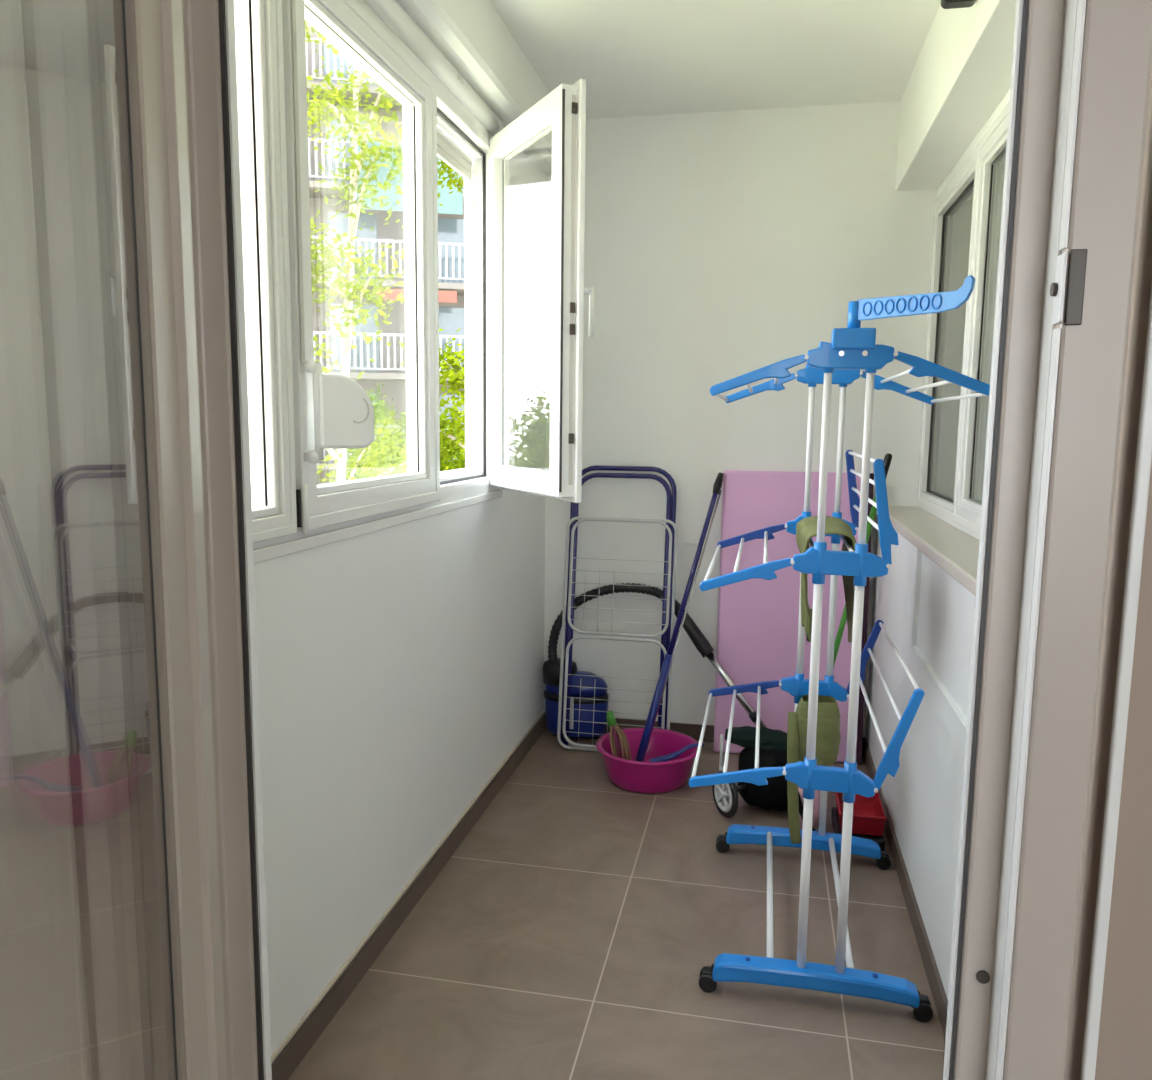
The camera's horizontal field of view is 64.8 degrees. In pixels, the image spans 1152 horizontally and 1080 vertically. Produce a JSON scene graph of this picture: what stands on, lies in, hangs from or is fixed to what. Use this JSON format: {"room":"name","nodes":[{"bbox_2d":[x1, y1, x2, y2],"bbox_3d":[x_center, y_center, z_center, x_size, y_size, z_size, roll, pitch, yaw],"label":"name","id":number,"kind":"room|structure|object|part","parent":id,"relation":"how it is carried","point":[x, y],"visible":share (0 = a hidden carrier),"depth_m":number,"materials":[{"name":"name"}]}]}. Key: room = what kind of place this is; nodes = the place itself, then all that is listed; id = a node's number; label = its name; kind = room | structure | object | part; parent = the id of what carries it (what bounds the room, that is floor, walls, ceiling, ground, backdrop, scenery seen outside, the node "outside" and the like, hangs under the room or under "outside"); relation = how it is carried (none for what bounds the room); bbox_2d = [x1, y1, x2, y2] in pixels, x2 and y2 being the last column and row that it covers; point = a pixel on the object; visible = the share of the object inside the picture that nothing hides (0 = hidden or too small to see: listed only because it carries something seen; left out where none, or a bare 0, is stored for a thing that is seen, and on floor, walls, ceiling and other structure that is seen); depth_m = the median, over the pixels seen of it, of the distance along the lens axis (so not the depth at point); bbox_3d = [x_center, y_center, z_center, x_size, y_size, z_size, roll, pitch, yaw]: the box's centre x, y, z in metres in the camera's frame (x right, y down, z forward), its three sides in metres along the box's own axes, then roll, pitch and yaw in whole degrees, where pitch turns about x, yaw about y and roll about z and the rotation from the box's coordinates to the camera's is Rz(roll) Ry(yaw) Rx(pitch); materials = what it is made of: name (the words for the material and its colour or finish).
{"room":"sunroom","nodes":[
{"label":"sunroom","id":0,"kind":"room"},
{"bbox_2d":[254,125,546,1055],"bbox_3d":[-0.556,-0.262,2.474,0.250,2.575,2.960,2,8,12],"label":"wall","id":1,"kind":"structure","parent":0,"point":[399,667],"depth_m":2.36,"materials":[{"name":"white paint"}]},
{"bbox_2d":[271,709,545,1079],"bbox_3d":[-0.436,0.979,2.637,0.010,0.074,2.900,2,8,12],"label":"baseboard","id":2,"kind":"structure","parent":1,"relation":"attached to","point":[293,1053],"depth_m":2.36,"materials":[{"name":"brown tile"}]},
{"bbox_2d":[234,0,593,563],"bbox_3d":[-0.328,-0.648,2.094,0.523,1.277,2.170,2,8,12],"label":"window","id":3,"kind":"structure","parent":1,"relation":"in","point":[291,513],"depth_m":2.41,"materials":[{"name":"white plastic"}]},
{"bbox_3d":[-0.651,-0.538,1.428,0.068,1.137,0.658,2,8,12],"label":"sash","id":4,"kind":"part","parent":3,"relation":"part of","materials":[{"name":"white plastic"}]},
{"bbox_3d":[-0.628,-0.537,1.423,0.015,1.102,0.623,2,8,12],"label":"sash","id":5,"kind":"part","parent":3,"relation":"part of","materials":[{"name":"white plastic"}]},
{"bbox_2d":[291,0,374,462],"bbox_3d":[-0.478,-0.649,1.796,0.146,0.992,0.038,-4,9,-33],"label":"strap winder","id":6,"kind":"object","parent":3,"relation":"attached to","point":[343,410],"visible":1,"depth_m":1.82,"materials":[{"name":"white plastic"}]},
{"bbox_3d":[-0.517,-0.257,1.820,0.018,0.192,0.018,2,8,12],"label":"pivot rod","id":7,"kind":"part","parent":6,"relation":"part of","materials":[{"name":"white plastic"}]},
{"bbox_3d":[-0.497,-0.630,2.154,0.068,1.137,0.790,2,8,12],"label":"sash","id":8,"kind":"part","parent":3,"relation":"part of","materials":[{"name":"white plastic"}]},
{"bbox_3d":[-0.474,-0.629,2.150,0.015,1.084,0.737,2,8,12],"label":"sash","id":9,"kind":"part","parent":3,"relation":"part of","materials":[{"name":"white plastic"}]},
{"bbox_3d":[-0.525,-0.665,2.118,0.066,1.255,2.140,2,8,12],"label":"frame","id":10,"kind":"part","parent":3,"relation":"part of","materials":[{"name":"white plastic"}]},
{"bbox_3d":[-0.491,-0.034,2.206,0.009,0.026,2.170,2,8,12],"label":"sill trim","id":11,"kind":"part","parent":3,"relation":"part of","materials":[{"name":"white plastic"}]},
{"bbox_3d":[-0.480,-1.251,2.034,0.060,0.060,2.140,2,8,12],"label":"head moulding","id":12,"kind":"part","parent":3,"relation":"part of","materials":[{"name":"white plastic"}]},
{"bbox_2d":[437,131,470,180],"bbox_3d":[-0.407,-1.213,2.799,0.012,0.080,0.515,2,8,12],"label":"roller shutter","id":13,"kind":"object","parent":3,"relation":"attached to","point":[448,151],"depth_m":2.87,"materials":[{"name":"white plastic"}]},
{"bbox_3d":[-0.123,-0.727,2.852,0.015,1.121,0.569,-3,8,-26],"label":"sash","id":14,"kind":"part","parent":3,"relation":"part of","materials":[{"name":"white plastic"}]},
{"bbox_3d":[-0.138,-0.727,2.847,0.424,1.174,0.517,2,8,12],"label":"sash","id":15,"kind":"part","parent":3,"relation":"part of","materials":[{"name":"white plastic"}]},
{"bbox_3d":[0.034,-0.663,2.637,0.048,0.141,0.023,-4,9,-33],"label":"handle","id":16,"kind":"part","parent":3,"relation":"part of","materials":[{"name":"white plastic"}]},
{"bbox_2d":[396,0,551,175],"bbox_3d":[-0.374,-1.430,2.318,0.085,0.215,2.900,2,8,12],"label":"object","id":17,"kind":"structure","parent":1,"relation":"attached to","point":[470,34],"depth_m":2.69,"materials":[{"name":"white paint"}]},
{"bbox_2d":[21,0,1151,1079],"bbox_3d":[0.469,-0.033,0.780,5.800,2.575,0.085,2,8,12],"label":"seal","id":18,"kind":"structure","parent":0,"point":[1124,1051],"depth_m":0.79,"materials":[{"name":"grey rubber"}]},
{"bbox_2d":[0,0,88,1079],"bbox_3d":[-1.209,-0.048,1.012,1.422,2.480,0.086,2,8,12],"label":"glass door","id":19,"kind":"structure","parent":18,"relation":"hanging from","point":[43,1036],"depth_m":0.93,"materials":[{"name":"clear glass"}]},
{"bbox_2d":[33,0,1151,1079],"bbox_3d":[-0.080,0.214,0.444,0.924,2.160,0.982,2,8,12],"label":"door","id":20,"kind":"structure","parent":18,"relation":"in","point":[138,102],"depth_m":0.73,"materials":[{"name":"beige plastic"}]},
{"bbox_3d":[0.399,-0.202,0.724,0.013,0.059,0.004,2,8,12],"label":"strike plate","id":21,"kind":"part","parent":20,"relation":"part of","materials":[{"name":"metal"}]},
{"bbox_3d":[0.454,0.179,0.762,0.010,2.160,0.008,2,8,12],"label":"architrave","id":22,"kind":"part","parent":20,"relation":"part of","materials":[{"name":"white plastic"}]},
{"bbox_2d":[288,728,944,1079],"bbox_3d":[0.392,1.342,0.654,5.800,0.120,6.900,2,8,12],"label":"floor","id":23,"kind":"structure","parent":0,"point":[570,933],"depth_m":2.33,"materials":[{"name":"tile"}]},
{"bbox_2d":[557,465,677,751],"bbox_3d":[0.176,0.284,3.763,0.466,1.169,0.252,2,8,12],"label":"folding airer","id":24,"kind":"object","parent":23,"relation":"on","point":[671,532],"visible":0.84,"depth_m":3.75,"materials":[{"name":"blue metal"}]},
{"bbox_3d":[0.158,0.630,3.725,0.422,0.452,0.086,2,8,12],"label":"wing frame","id":25,"kind":"part","parent":24,"relation":"part of","materials":[{"name":"grey metal"}]},
{"bbox_3d":[0.179,0.154,3.741,0.422,0.476,0.090,2,8,12],"label":"wing frame","id":26,"kind":"part","parent":24,"relation":"part of","materials":[{"name":"grey metal"}]},
{"bbox_2d":[596,727,697,792],"bbox_3d":[0.274,0.845,3.464,0.398,0.134,0.398,2,8,12],"label":"basin","id":27,"kind":"object","parent":23,"relation":"on","point":[646,776],"visible":0.94,"depth_m":3.36,"materials":[{"name":"plastic"}]},
{"bbox_2d":[607,711,630,759],"bbox_3d":[0.168,0.777,3.481,0.106,0.240,0.130,2,8,12],"label":"brush","id":28,"kind":"object","parent":27,"relation":"in","point":[620,748],"visible":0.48,"depth_m":3.46,"materials":[{"name":"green plastic"}]},
{"bbox_2d":[650,743,704,761],"bbox_3d":[0.371,0.833,3.397,0.219,0.146,0.051,1,7,2],"label":"brush","id":29,"kind":"object","parent":27,"relation":"in","point":[675,754],"visible":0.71,"depth_m":3.39,"materials":[{"name":"blue plastic"}]},
{"bbox_2d":[635,472,723,761],"bbox_3d":[0.412,0.306,3.592,0.492,1.133,0.034,-6,10,-43],"label":"mop","id":30,"kind":"object","parent":27,"relation":"in","point":[667,663],"visible":0.86,"depth_m":3.58,"materials":[{"name":"blue plastic"}]},
{"bbox_2d":[543,583,766,738],"bbox_3d":[0.361,0.534,3.763,1.053,0.682,0.172,3,8,20],"label":"vacuum cleaner","id":31,"kind":"object","parent":23,"relation":"on","point":[551,667],"visible":0.81,"depth_m":3.85,"materials":[{"name":"blue plastic"}]},
{"bbox_3d":[-0.069,0.564,3.907,0.152,0.100,0.129,2,8,12],"label":"lid","id":32,"kind":"part","parent":31,"relation":"part of","materials":[{"name":"black plastic"}]},
{"bbox_2d":[545,694,607,737],"bbox_3d":[0.001,0.746,3.920,0.280,0.182,0.146,2,8,12],"label":"canister","id":33,"kind":"object","parent":31,"relation":"on","point":[551,700],"depth_m":3.86,"materials":[{"name":"blue plastic"}]},
{"bbox_3d":[0.451,0.348,3.722,0.268,0.244,0.060,7,10,41],"label":"handle","id":34,"kind":"part","parent":31,"relation":"part of","materials":[{"name":"black plastic"}]},
{"bbox_2d":[712,726,787,817],"bbox_3d":[0.674,0.820,3.221,0.366,0.259,0.378,2,8,12],"label":"shopping trolley","id":35,"kind":"object","parent":23,"relation":"on","point":[772,743],"visible":0.56,"depth_m":3.16,"materials":[{"name":"black fabric"}]},
{"bbox_3d":[0.565,0.865,3.155,0.079,0.031,0.020,-1,8,-15],"label":"axle arm","id":36,"kind":"part","parent":35,"relation":"part of","materials":[{"name":"black plastic"}]},
{"bbox_2d":[725,726,786,750],"bbox_3d":[0.697,0.731,3.315,0.300,0.078,0.159,2,8,12],"label":"hood","id":37,"kind":"object","parent":35,"relation":"attached to","point":[744,736],"depth_m":3.27,"materials":[{"name":"green fabric"}]},
{"bbox_2d":[714,470,873,763],"bbox_3d":[0.876,0.307,3.689,0.588,1.166,0.145,2,8,12],"label":"foam mat","id":38,"kind":"object","parent":23,"relation":"on","point":[758,618],"visible":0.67,"depth_m":3.68,"materials":[{"name":"pink plastic"}]},
{"bbox_2d":[798,787,819,830],"bbox_3d":[0.766,0.880,3.023,0.106,0.185,0.141,2,8,12],"label":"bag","id":39,"kind":"object","parent":23,"relation":"on","point":[816,801],"visible":0.26,"depth_m":2.99,"materials":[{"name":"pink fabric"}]},
{"bbox_2d":[689,275,989,1021],"bbox_3d":[0.632,0.243,2.319,0.618,1.637,0.928,2,8,12],"label":"drying rack","id":40,"kind":"object","parent":23,"relation":"on","point":[852,349],"visible":0.97,"depth_m":2.08,"materials":[{"name":"blue plastic"}]},
{"bbox_3d":[0.348,0.526,2.491,0.010,0.009,0.722,2,8,12],"label":"hanging rod","id":41,"kind":"part","parent":40,"relation":"part of","materials":[{"name":"white metal"}]},
{"bbox_3d":[0.366,0.062,2.428,0.010,0.009,0.722,2,8,12],"label":"hanging rod","id":42,"kind":"part","parent":40,"relation":"part of","materials":[{"name":"white metal"}]},
{"bbox_3d":[0.380,-0.375,2.370,0.010,0.009,0.722,2,8,12],"label":"hanging rod","id":43,"kind":"part","parent":40,"relation":"part of","materials":[{"name":"white metal"}]},
{"bbox_3d":[0.421,0.513,2.474,0.010,0.009,0.722,2,8,12],"label":"hanging rod","id":44,"kind":"part","parent":40,"relation":"part of","materials":[{"name":"white metal"}]},
{"bbox_3d":[0.373,0.552,2.113,0.218,0.065,0.017,2,8,12],"label":"wing arm","id":45,"kind":"part","parent":40,"relation":"part of"},
{"bbox_3d":[0.433,0.042,2.411,0.010,0.009,0.722,2,8,12],"label":"hanging rod","id":46,"kind":"part","parent":40,"relation":"part of","materials":[{"name":"white metal"}]},
{"bbox_3d":[0.523,0.462,2.822,0.218,0.065,0.017,2,8,12],"label":"wing arm","id":47,"kind":"part","parent":40,"relation":"part of","materials":[{"name":"blue plastic"}]},
{"bbox_3d":[0.383,0.079,2.051,0.204,0.083,0.017,2,8,12],"label":"wing arm","id":48,"kind":"part","parent":40,"relation":"part of"},
{"bbox_3d":[0.449,-0.398,2.352,0.010,0.009,0.722,2,8,12],"label":"hanging rod","id":49,"kind":"part","parent":40,"relation":"part of","materials":[{"name":"white metal"}]},
{"bbox_3d":[0.533,-0.011,2.759,0.204,0.083,0.017,2,8,12],"label":"wing arm","id":50,"kind":"part","parent":40,"relation":"part of","materials":[{"name":"blue plastic"}]},
{"bbox_3d":[0.493,0.499,2.457,0.010,0.009,0.722,2,8,12],"label":"hanging rod","id":51,"kind":"part","parent":40,"relation":"part of","materials":[{"name":"white metal"}]},
{"bbox_3d":[0.399,-0.361,1.992,0.206,0.089,0.017,2,8,12],"label":"wing arm","id":52,"kind":"part","parent":40,"relation":"part of"},
{"bbox_3d":[0.549,-0.451,2.700,0.206,0.089,0.017,2,8,12],"label":"wing arm","id":53,"kind":"part","parent":40,"relation":"part of"},
{"bbox_3d":[0.501,0.021,2.394,0.010,0.009,0.722,2,8,12],"label":"hanging rod","id":54,"kind":"part","parent":40,"relation":"part of","materials":[{"name":"white metal"}]},
{"bbox_3d":[0.536,0.964,2.506,0.017,0.017,0.690,2,8,12],"label":"floor rail","id":55,"kind":"part","parent":40,"relation":"part of","materials":[{"name":"white metal"}]},
{"bbox_2d":[787,695,840,843],"bbox_3d":[0.711,0.696,2.735,0.155,0.444,0.119,2,8,12],"label":"bag","id":56,"kind":"object","parent":40,"relation":"hanging from","point":[828,737],"visible":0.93,"depth_m":2.68,"materials":[{"name":"fabric"}]},
{"bbox_2d":[796,516,855,641],"bbox_3d":[0.677,0.114,2.446,0.163,0.320,0.402,2,8,12],"label":"bag","id":57,"kind":"object","parent":40,"relation":"hanging from","point":[806,528],"visible":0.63,"depth_m":2.40,"materials":[{"name":"fabric"}]},
{"bbox_3d":[0.718,0.971,2.469,0.017,0.017,0.690,2,8,12],"label":"floor rail","id":58,"kind":"part","parent":40,"relation":"part of","materials":[{"name":"white metal"}]},
{"bbox_3d":[0.702,0.011,2.351,0.010,0.009,0.706,2,8,12],"label":"rod","id":59,"kind":"part","parent":40,"relation":"part of","materials":[{"name":"white metal"}]},
{"bbox_3d":[0.823,-0.150,2.680,0.061,0.231,0.017,2,8,12],"label":"wing arm","id":60,"kind":"part","parent":40,"relation":"part of","materials":[{"name":"blue plastic"}]},
{"bbox_3d":[0.594,-0.476,1.936,0.027,0.062,0.027,2,8,12],"label":"post","id":61,"kind":"part","parent":40,"relation":"part of","materials":[{"name":"blue plastic"}]},
{"bbox_3d":[0.731,-0.212,2.316,0.010,0.009,0.722,2,8,12],"label":"hanging rod","id":62,"kind":"part","parent":40,"relation":"part of","materials":[{"name":"white metal"}]},
{"bbox_3d":[0.737,-0.160,2.321,0.010,0.009,0.722,2,8,12],"label":"hanging rod","id":63,"kind":"part","parent":40,"relation":"part of","materials":[{"name":"white metal"}]},
{"bbox_3d":[0.743,-0.108,2.327,0.010,0.009,0.722,2,8,12],"label":"hanging rod","id":64,"kind":"part","parent":40,"relation":"part of","materials":[{"name":"white metal"}]},
{"bbox_3d":[0.870,0.356,2.735,0.099,0.237,0.017,2,8,12],"label":"wing arm","id":65,"kind":"part","parent":40,"relation":"part of","materials":[{"name":"blue plastic"}]},
{"bbox_3d":[0.750,-0.057,2.332,0.010,0.009,0.722,2,8,12],"label":"hanging rod","id":66,"kind":"part","parent":40,"relation":"part of","materials":[{"name":"white metal"}]},
{"bbox_3d":[0.777,0.449,2.390,0.010,0.009,0.722,2,8,12],"label":"hanging rod","id":67,"kind":"part","parent":40,"relation":"part of","materials":[{"name":"white metal"}]},
{"bbox_3d":[0.806,0.371,2.374,0.010,0.009,0.722,2,8,12],"label":"hanging rod","id":68,"kind":"part","parent":40,"relation":"part of","materials":[{"name":"white metal"}]},
{"bbox_3d":[0.673,-0.060,1.972,0.061,0.231,0.017,2,8,12],"label":"wing arm","id":69,"kind":"part","parent":40,"relation":"part of"},
{"bbox_3d":[0.811,-0.413,2.274,0.010,0.009,0.722,2,8,12],"label":"hanging rod","id":70,"kind":"part","parent":40,"relation":"part of","materials":[{"name":"white metal"}]},
{"bbox_3d":[0.929,-0.439,2.621,0.209,0.095,0.017,2,8,12],"label":"wing arm","id":71,"kind":"part","parent":40,"relation":"part of"},
{"bbox_3d":[0.720,0.445,2.026,0.099,0.237,0.017,2,8,12],"label":"wing arm","id":72,"kind":"part","parent":40,"relation":"part of"},
{"bbox_3d":[0.835,0.293,2.358,0.010,0.009,0.722,2,8,12],"label":"hanging rod","id":73,"kind":"part","parent":40,"relation":"part of","materials":[{"name":"white metal"}]},
{"bbox_3d":[0.678,-0.485,1.827,0.010,0.065,0.256,-5,9,-38],"label":"hanger arm","id":74,"kind":"part","parent":40,"relation":"part of","materials":[{"name":"blue plastic"}]},
{"bbox_3d":[0.879,-0.383,2.263,0.010,0.009,0.722,2,8,12],"label":"hanging rod","id":75,"kind":"part","parent":40,"relation":"part of","materials":[{"name":"white metal"}]},
{"bbox_3d":[0.779,-0.349,1.913,0.209,0.095,0.017,2,8,12],"label":"wing arm","id":76,"kind":"part","parent":40,"relation":"part of"},
{"bbox_3d":[0.948,-0.353,2.252,0.010,0.009,0.722,2,8,12],"label":"hanging rod","id":77,"kind":"part","parent":40,"relation":"part of","materials":[{"name":"white metal"}]},
{"bbox_2d":[824,453,891,679],"bbox_3d":[1.001,0.300,3.408,0.395,1.245,0.112,-1,8,-14],"label":"broom","id":78,"kind":"object","parent":23,"relation":"on","point":[888,457],"visible":0.19,"depth_m":3.42,"materials":[{"name":"green plastic"}]},
{"bbox_2d":[831,792,885,850],"bbox_3d":[0.930,0.920,2.997,0.150,0.119,0.246,2,8,12],"label":"tub","id":79,"kind":"object","parent":23,"relation":"on","point":[869,818],"visible":0.65,"depth_m":2.92,"materials":[{"name":"plastic"}]},
{"bbox_2d":[489,0,940,118],"bbox_3d":[0.421,-1.371,0.304,5.800,0.200,6.900,2,8,12],"label":"ceiling","id":80,"kind":"structure","parent":0,"point":[634,57],"depth_m":2.98,"materials":[{"name":"white paint"}]},
{"bbox_2d":[544,101,972,737],"bbox_3d":[0.664,-0.423,3.823,2.080,2.575,0.200,2,8,12],"label":"wall","id":81,"kind":"structure","parent":0,"point":[719,247],"depth_m":3.67,"materials":[{"name":"white paint"}]},
{"bbox_2d":[545,718,863,753],"bbox_3d":[0.529,0.828,3.902,1.355,0.070,0.010,2,8,12],"label":"baseboard","id":82,"kind":"structure","parent":81,"relation":"attached to","point":[692,730],"depth_m":3.91,"materials":[{"name":"brown tile"}]},
{"bbox_2d":[866,90,1009,998],"bbox_3d":[1.046,-0.202,2.143,0.275,2.575,2.960,2,8,12],"label":"wall","id":83,"kind":"structure","parent":0,"point":[927,614],"depth_m":2.45,"materials":[{"name":"white paint"}]},
{"bbox_2d":[863,738,947,1038],"bbox_3d":[0.899,1.033,2.361,0.010,0.066,2.900,2,8,12],"label":"baseboard","id":84,"kind":"structure","parent":83,"relation":"attached to","point":[940,999],"depth_m":2.45,"materials":[{"name":"brown tile"}]},
{"bbox_2d":[876,506,978,595],"bbox_3d":[0.985,0.059,2.220,0.167,0.035,2.900,2,8,12],"label":"window sill","id":85,"kind":"structure","parent":83,"relation":"attached to","point":[953,550],"depth_m":2.54,"materials":[{"name":"beige stone"}]},
{"bbox_2d":[895,0,1015,190],"bbox_3d":[1.006,-1.321,2.040,0.155,0.330,2.900,2,8,12],"label":"beam","id":86,"kind":"structure","parent":83,"relation":"attached to","point":[961,73],"depth_m":2.60,"materials":[{"name":"white paint"}]},
{"bbox_2d":[941,0,976,8],"bbox_3d":[0.904,-1.308,2.131,0.079,0.092,0.048,2,8,12],"label":"spotlight","id":87,"kind":"object","parent":86,"relation":"attached to","point":[945,4],"visible":1,"depth_m":2.14,"materials":[{"name":"black plastic"}]},
{"bbox_2d":[916,102,1008,540],"bbox_3d":[1.114,-0.550,2.267,0.078,1.165,2.595,2,8,12],"label":"window","id":88,"kind":"structure","parent":83,"relation":"in","point":[983,169],"depth_m":2.71,"materials":[{"name":"white plastic"}]},
{"bbox_3d":[1.122,-0.550,2.265,0.062,1.165,2.595,2,8,12],"label":"frame","id":89,"kind":"part","parent":88,"relation":"part of","materials":[{"name":"white plastic"}]},
{"bbox_3d":[1.111,-0.552,2.275,0.068,1.120,0.970,2,8,12],"label":"sash","id":90,"kind":"part","parent":88,"relation":"part of","materials":[{"name":"white plastic"}]},
{"bbox_3d":[1.088,-0.553,2.280,0.015,1.072,0.922,2,8,12],"label":"sash","id":91,"kind":"part","parent":88,"relation":"part of","materials":[{"name":"white plastic"}]},
{"label":"outside","id":92,"kind":"structure","parent":0,"visible":0},
{"bbox_3d":[-25.944,1.967,26.341,58.700,0.100,100.000,2,8,12],"label":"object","id":93,"kind":"structure","parent":92,"visible":0},
{"bbox_2d":[305,20,447,482],"bbox_3d":[-3.037,-2.544,11.864,4.238,13.051,3.406,2,8,12],"label":"tree","id":94,"kind":"object","parent":93,"relation":"on","point":[348,290],"visible":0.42,"depth_m":11.56,"materials":[{"name":"green plant"}]},
{"bbox_2d":[333,380,444,478],"bbox_3d":[-5.450,-0.933,23.867,4.512,6.724,4.037,6,9,36],"label":"tree","id":95,"kind":"object","parent":93,"relation":"on","point":[377,414],"visible":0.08,"depth_m":22.89,"materials":[{"name":"green plant"}]},
{"bbox_2d":[305,23,473,484],"bbox_3d":[-6.038,-9.198,32.091,15.600,21.000,9.360,-1,7,-11],"label":"apartment building","id":96,"kind":"structure","parent":93,"relation":"on","point":[385,370],"depth_m":28.28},
{"bbox_3d":[-5.091,-14.051,26.917,12.070,0.970,0.035,-1,7,-11],"label":"railing","id":97,"kind":"part","parent":96,"relation":"part of","materials":[{"name":"white metal"}]},
{"bbox_3d":[-5.093,-14.067,26.922,11.070,1.100,4.744,2,8,12],"label":"handrail","id":98,"kind":"part","parent":96,"relation":"part of","materials":[{"name":"white metal"}]},
{"bbox_3d":[-5.181,-5.780,27.984,12.070,0.970,0.035,-1,7,-11],"label":"railing","id":99,"kind":"part","parent":96,"relation":"part of","materials":[{"name":"white metal"}]},
{"bbox_3d":[-5.210,-3.023,28.340,12.070,0.970,0.035,-1,7,-11],"label":"railing","id":100,"kind":"part","parent":96,"relation":"part of","materials":[{"name":"white metal"}]},
{"bbox_3d":[-5.182,-5.796,27.989,11.070,1.100,4.744,2,8,12],"label":"handrail","id":101,"kind":"part","parent":96,"relation":"part of","materials":[{"name":"white metal"}]},
{"bbox_3d":[-5.212,-3.039,28.345,12.000,1.100,0.060,-1,7,-11],"label":"handrail","id":102,"kind":"part","parent":96,"relation":"part of","materials":[{"name":"white metal"}]},
{"bbox_3d":[-5.121,-11.294,27.273,12.070,0.970,0.035,-1,7,-11],"label":"railing","id":103,"kind":"part","parent":96,"relation":"part of","materials":[{"name":"white metal"}]},
{"bbox_3d":[-5.122,-11.310,27.278,11.070,1.100,4.744,2,8,12],"label":"handrail","id":104,"kind":"part","parent":96,"relation":"part of","materials":[{"name":"white metal"}]},
{"bbox_3d":[-5.151,-8.537,27.628,12.070,0.970,0.035,-1,7,-11],"label":"railing","id":105,"kind":"part","parent":96,"relation":"part of","materials":[{"name":"white metal"}]},
{"bbox_3d":[-5.152,-8.553,27.634,12.000,1.100,0.060,-1,7,-11],"label":"handrail","id":106,"kind":"part","parent":96,"relation":"part of","materials":[{"name":"white metal"}]},
{"bbox_2d":[376,128,474,476],"bbox_3d":[-1.442,-2.857,14.662,3.344,12.991,3.404,8,10,43],"label":"tree","id":107,"kind":"object","parent":93,"relation":"on","point":[455,375],"visible":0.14,"depth_m":14.46,"materials":[{"name":"green plant"}]},
{"bbox_2d":[404,418,464,469],"bbox_3d":[-2.594,-0.288,21.825,3.459,6.033,2.884,2,8,12],"label":"tree","id":108,"kind":"object","parent":93,"relation":"on","point":[455,457],"visible":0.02,"depth_m":21.11,"materials":[{"name":"green plant"}]}
]}

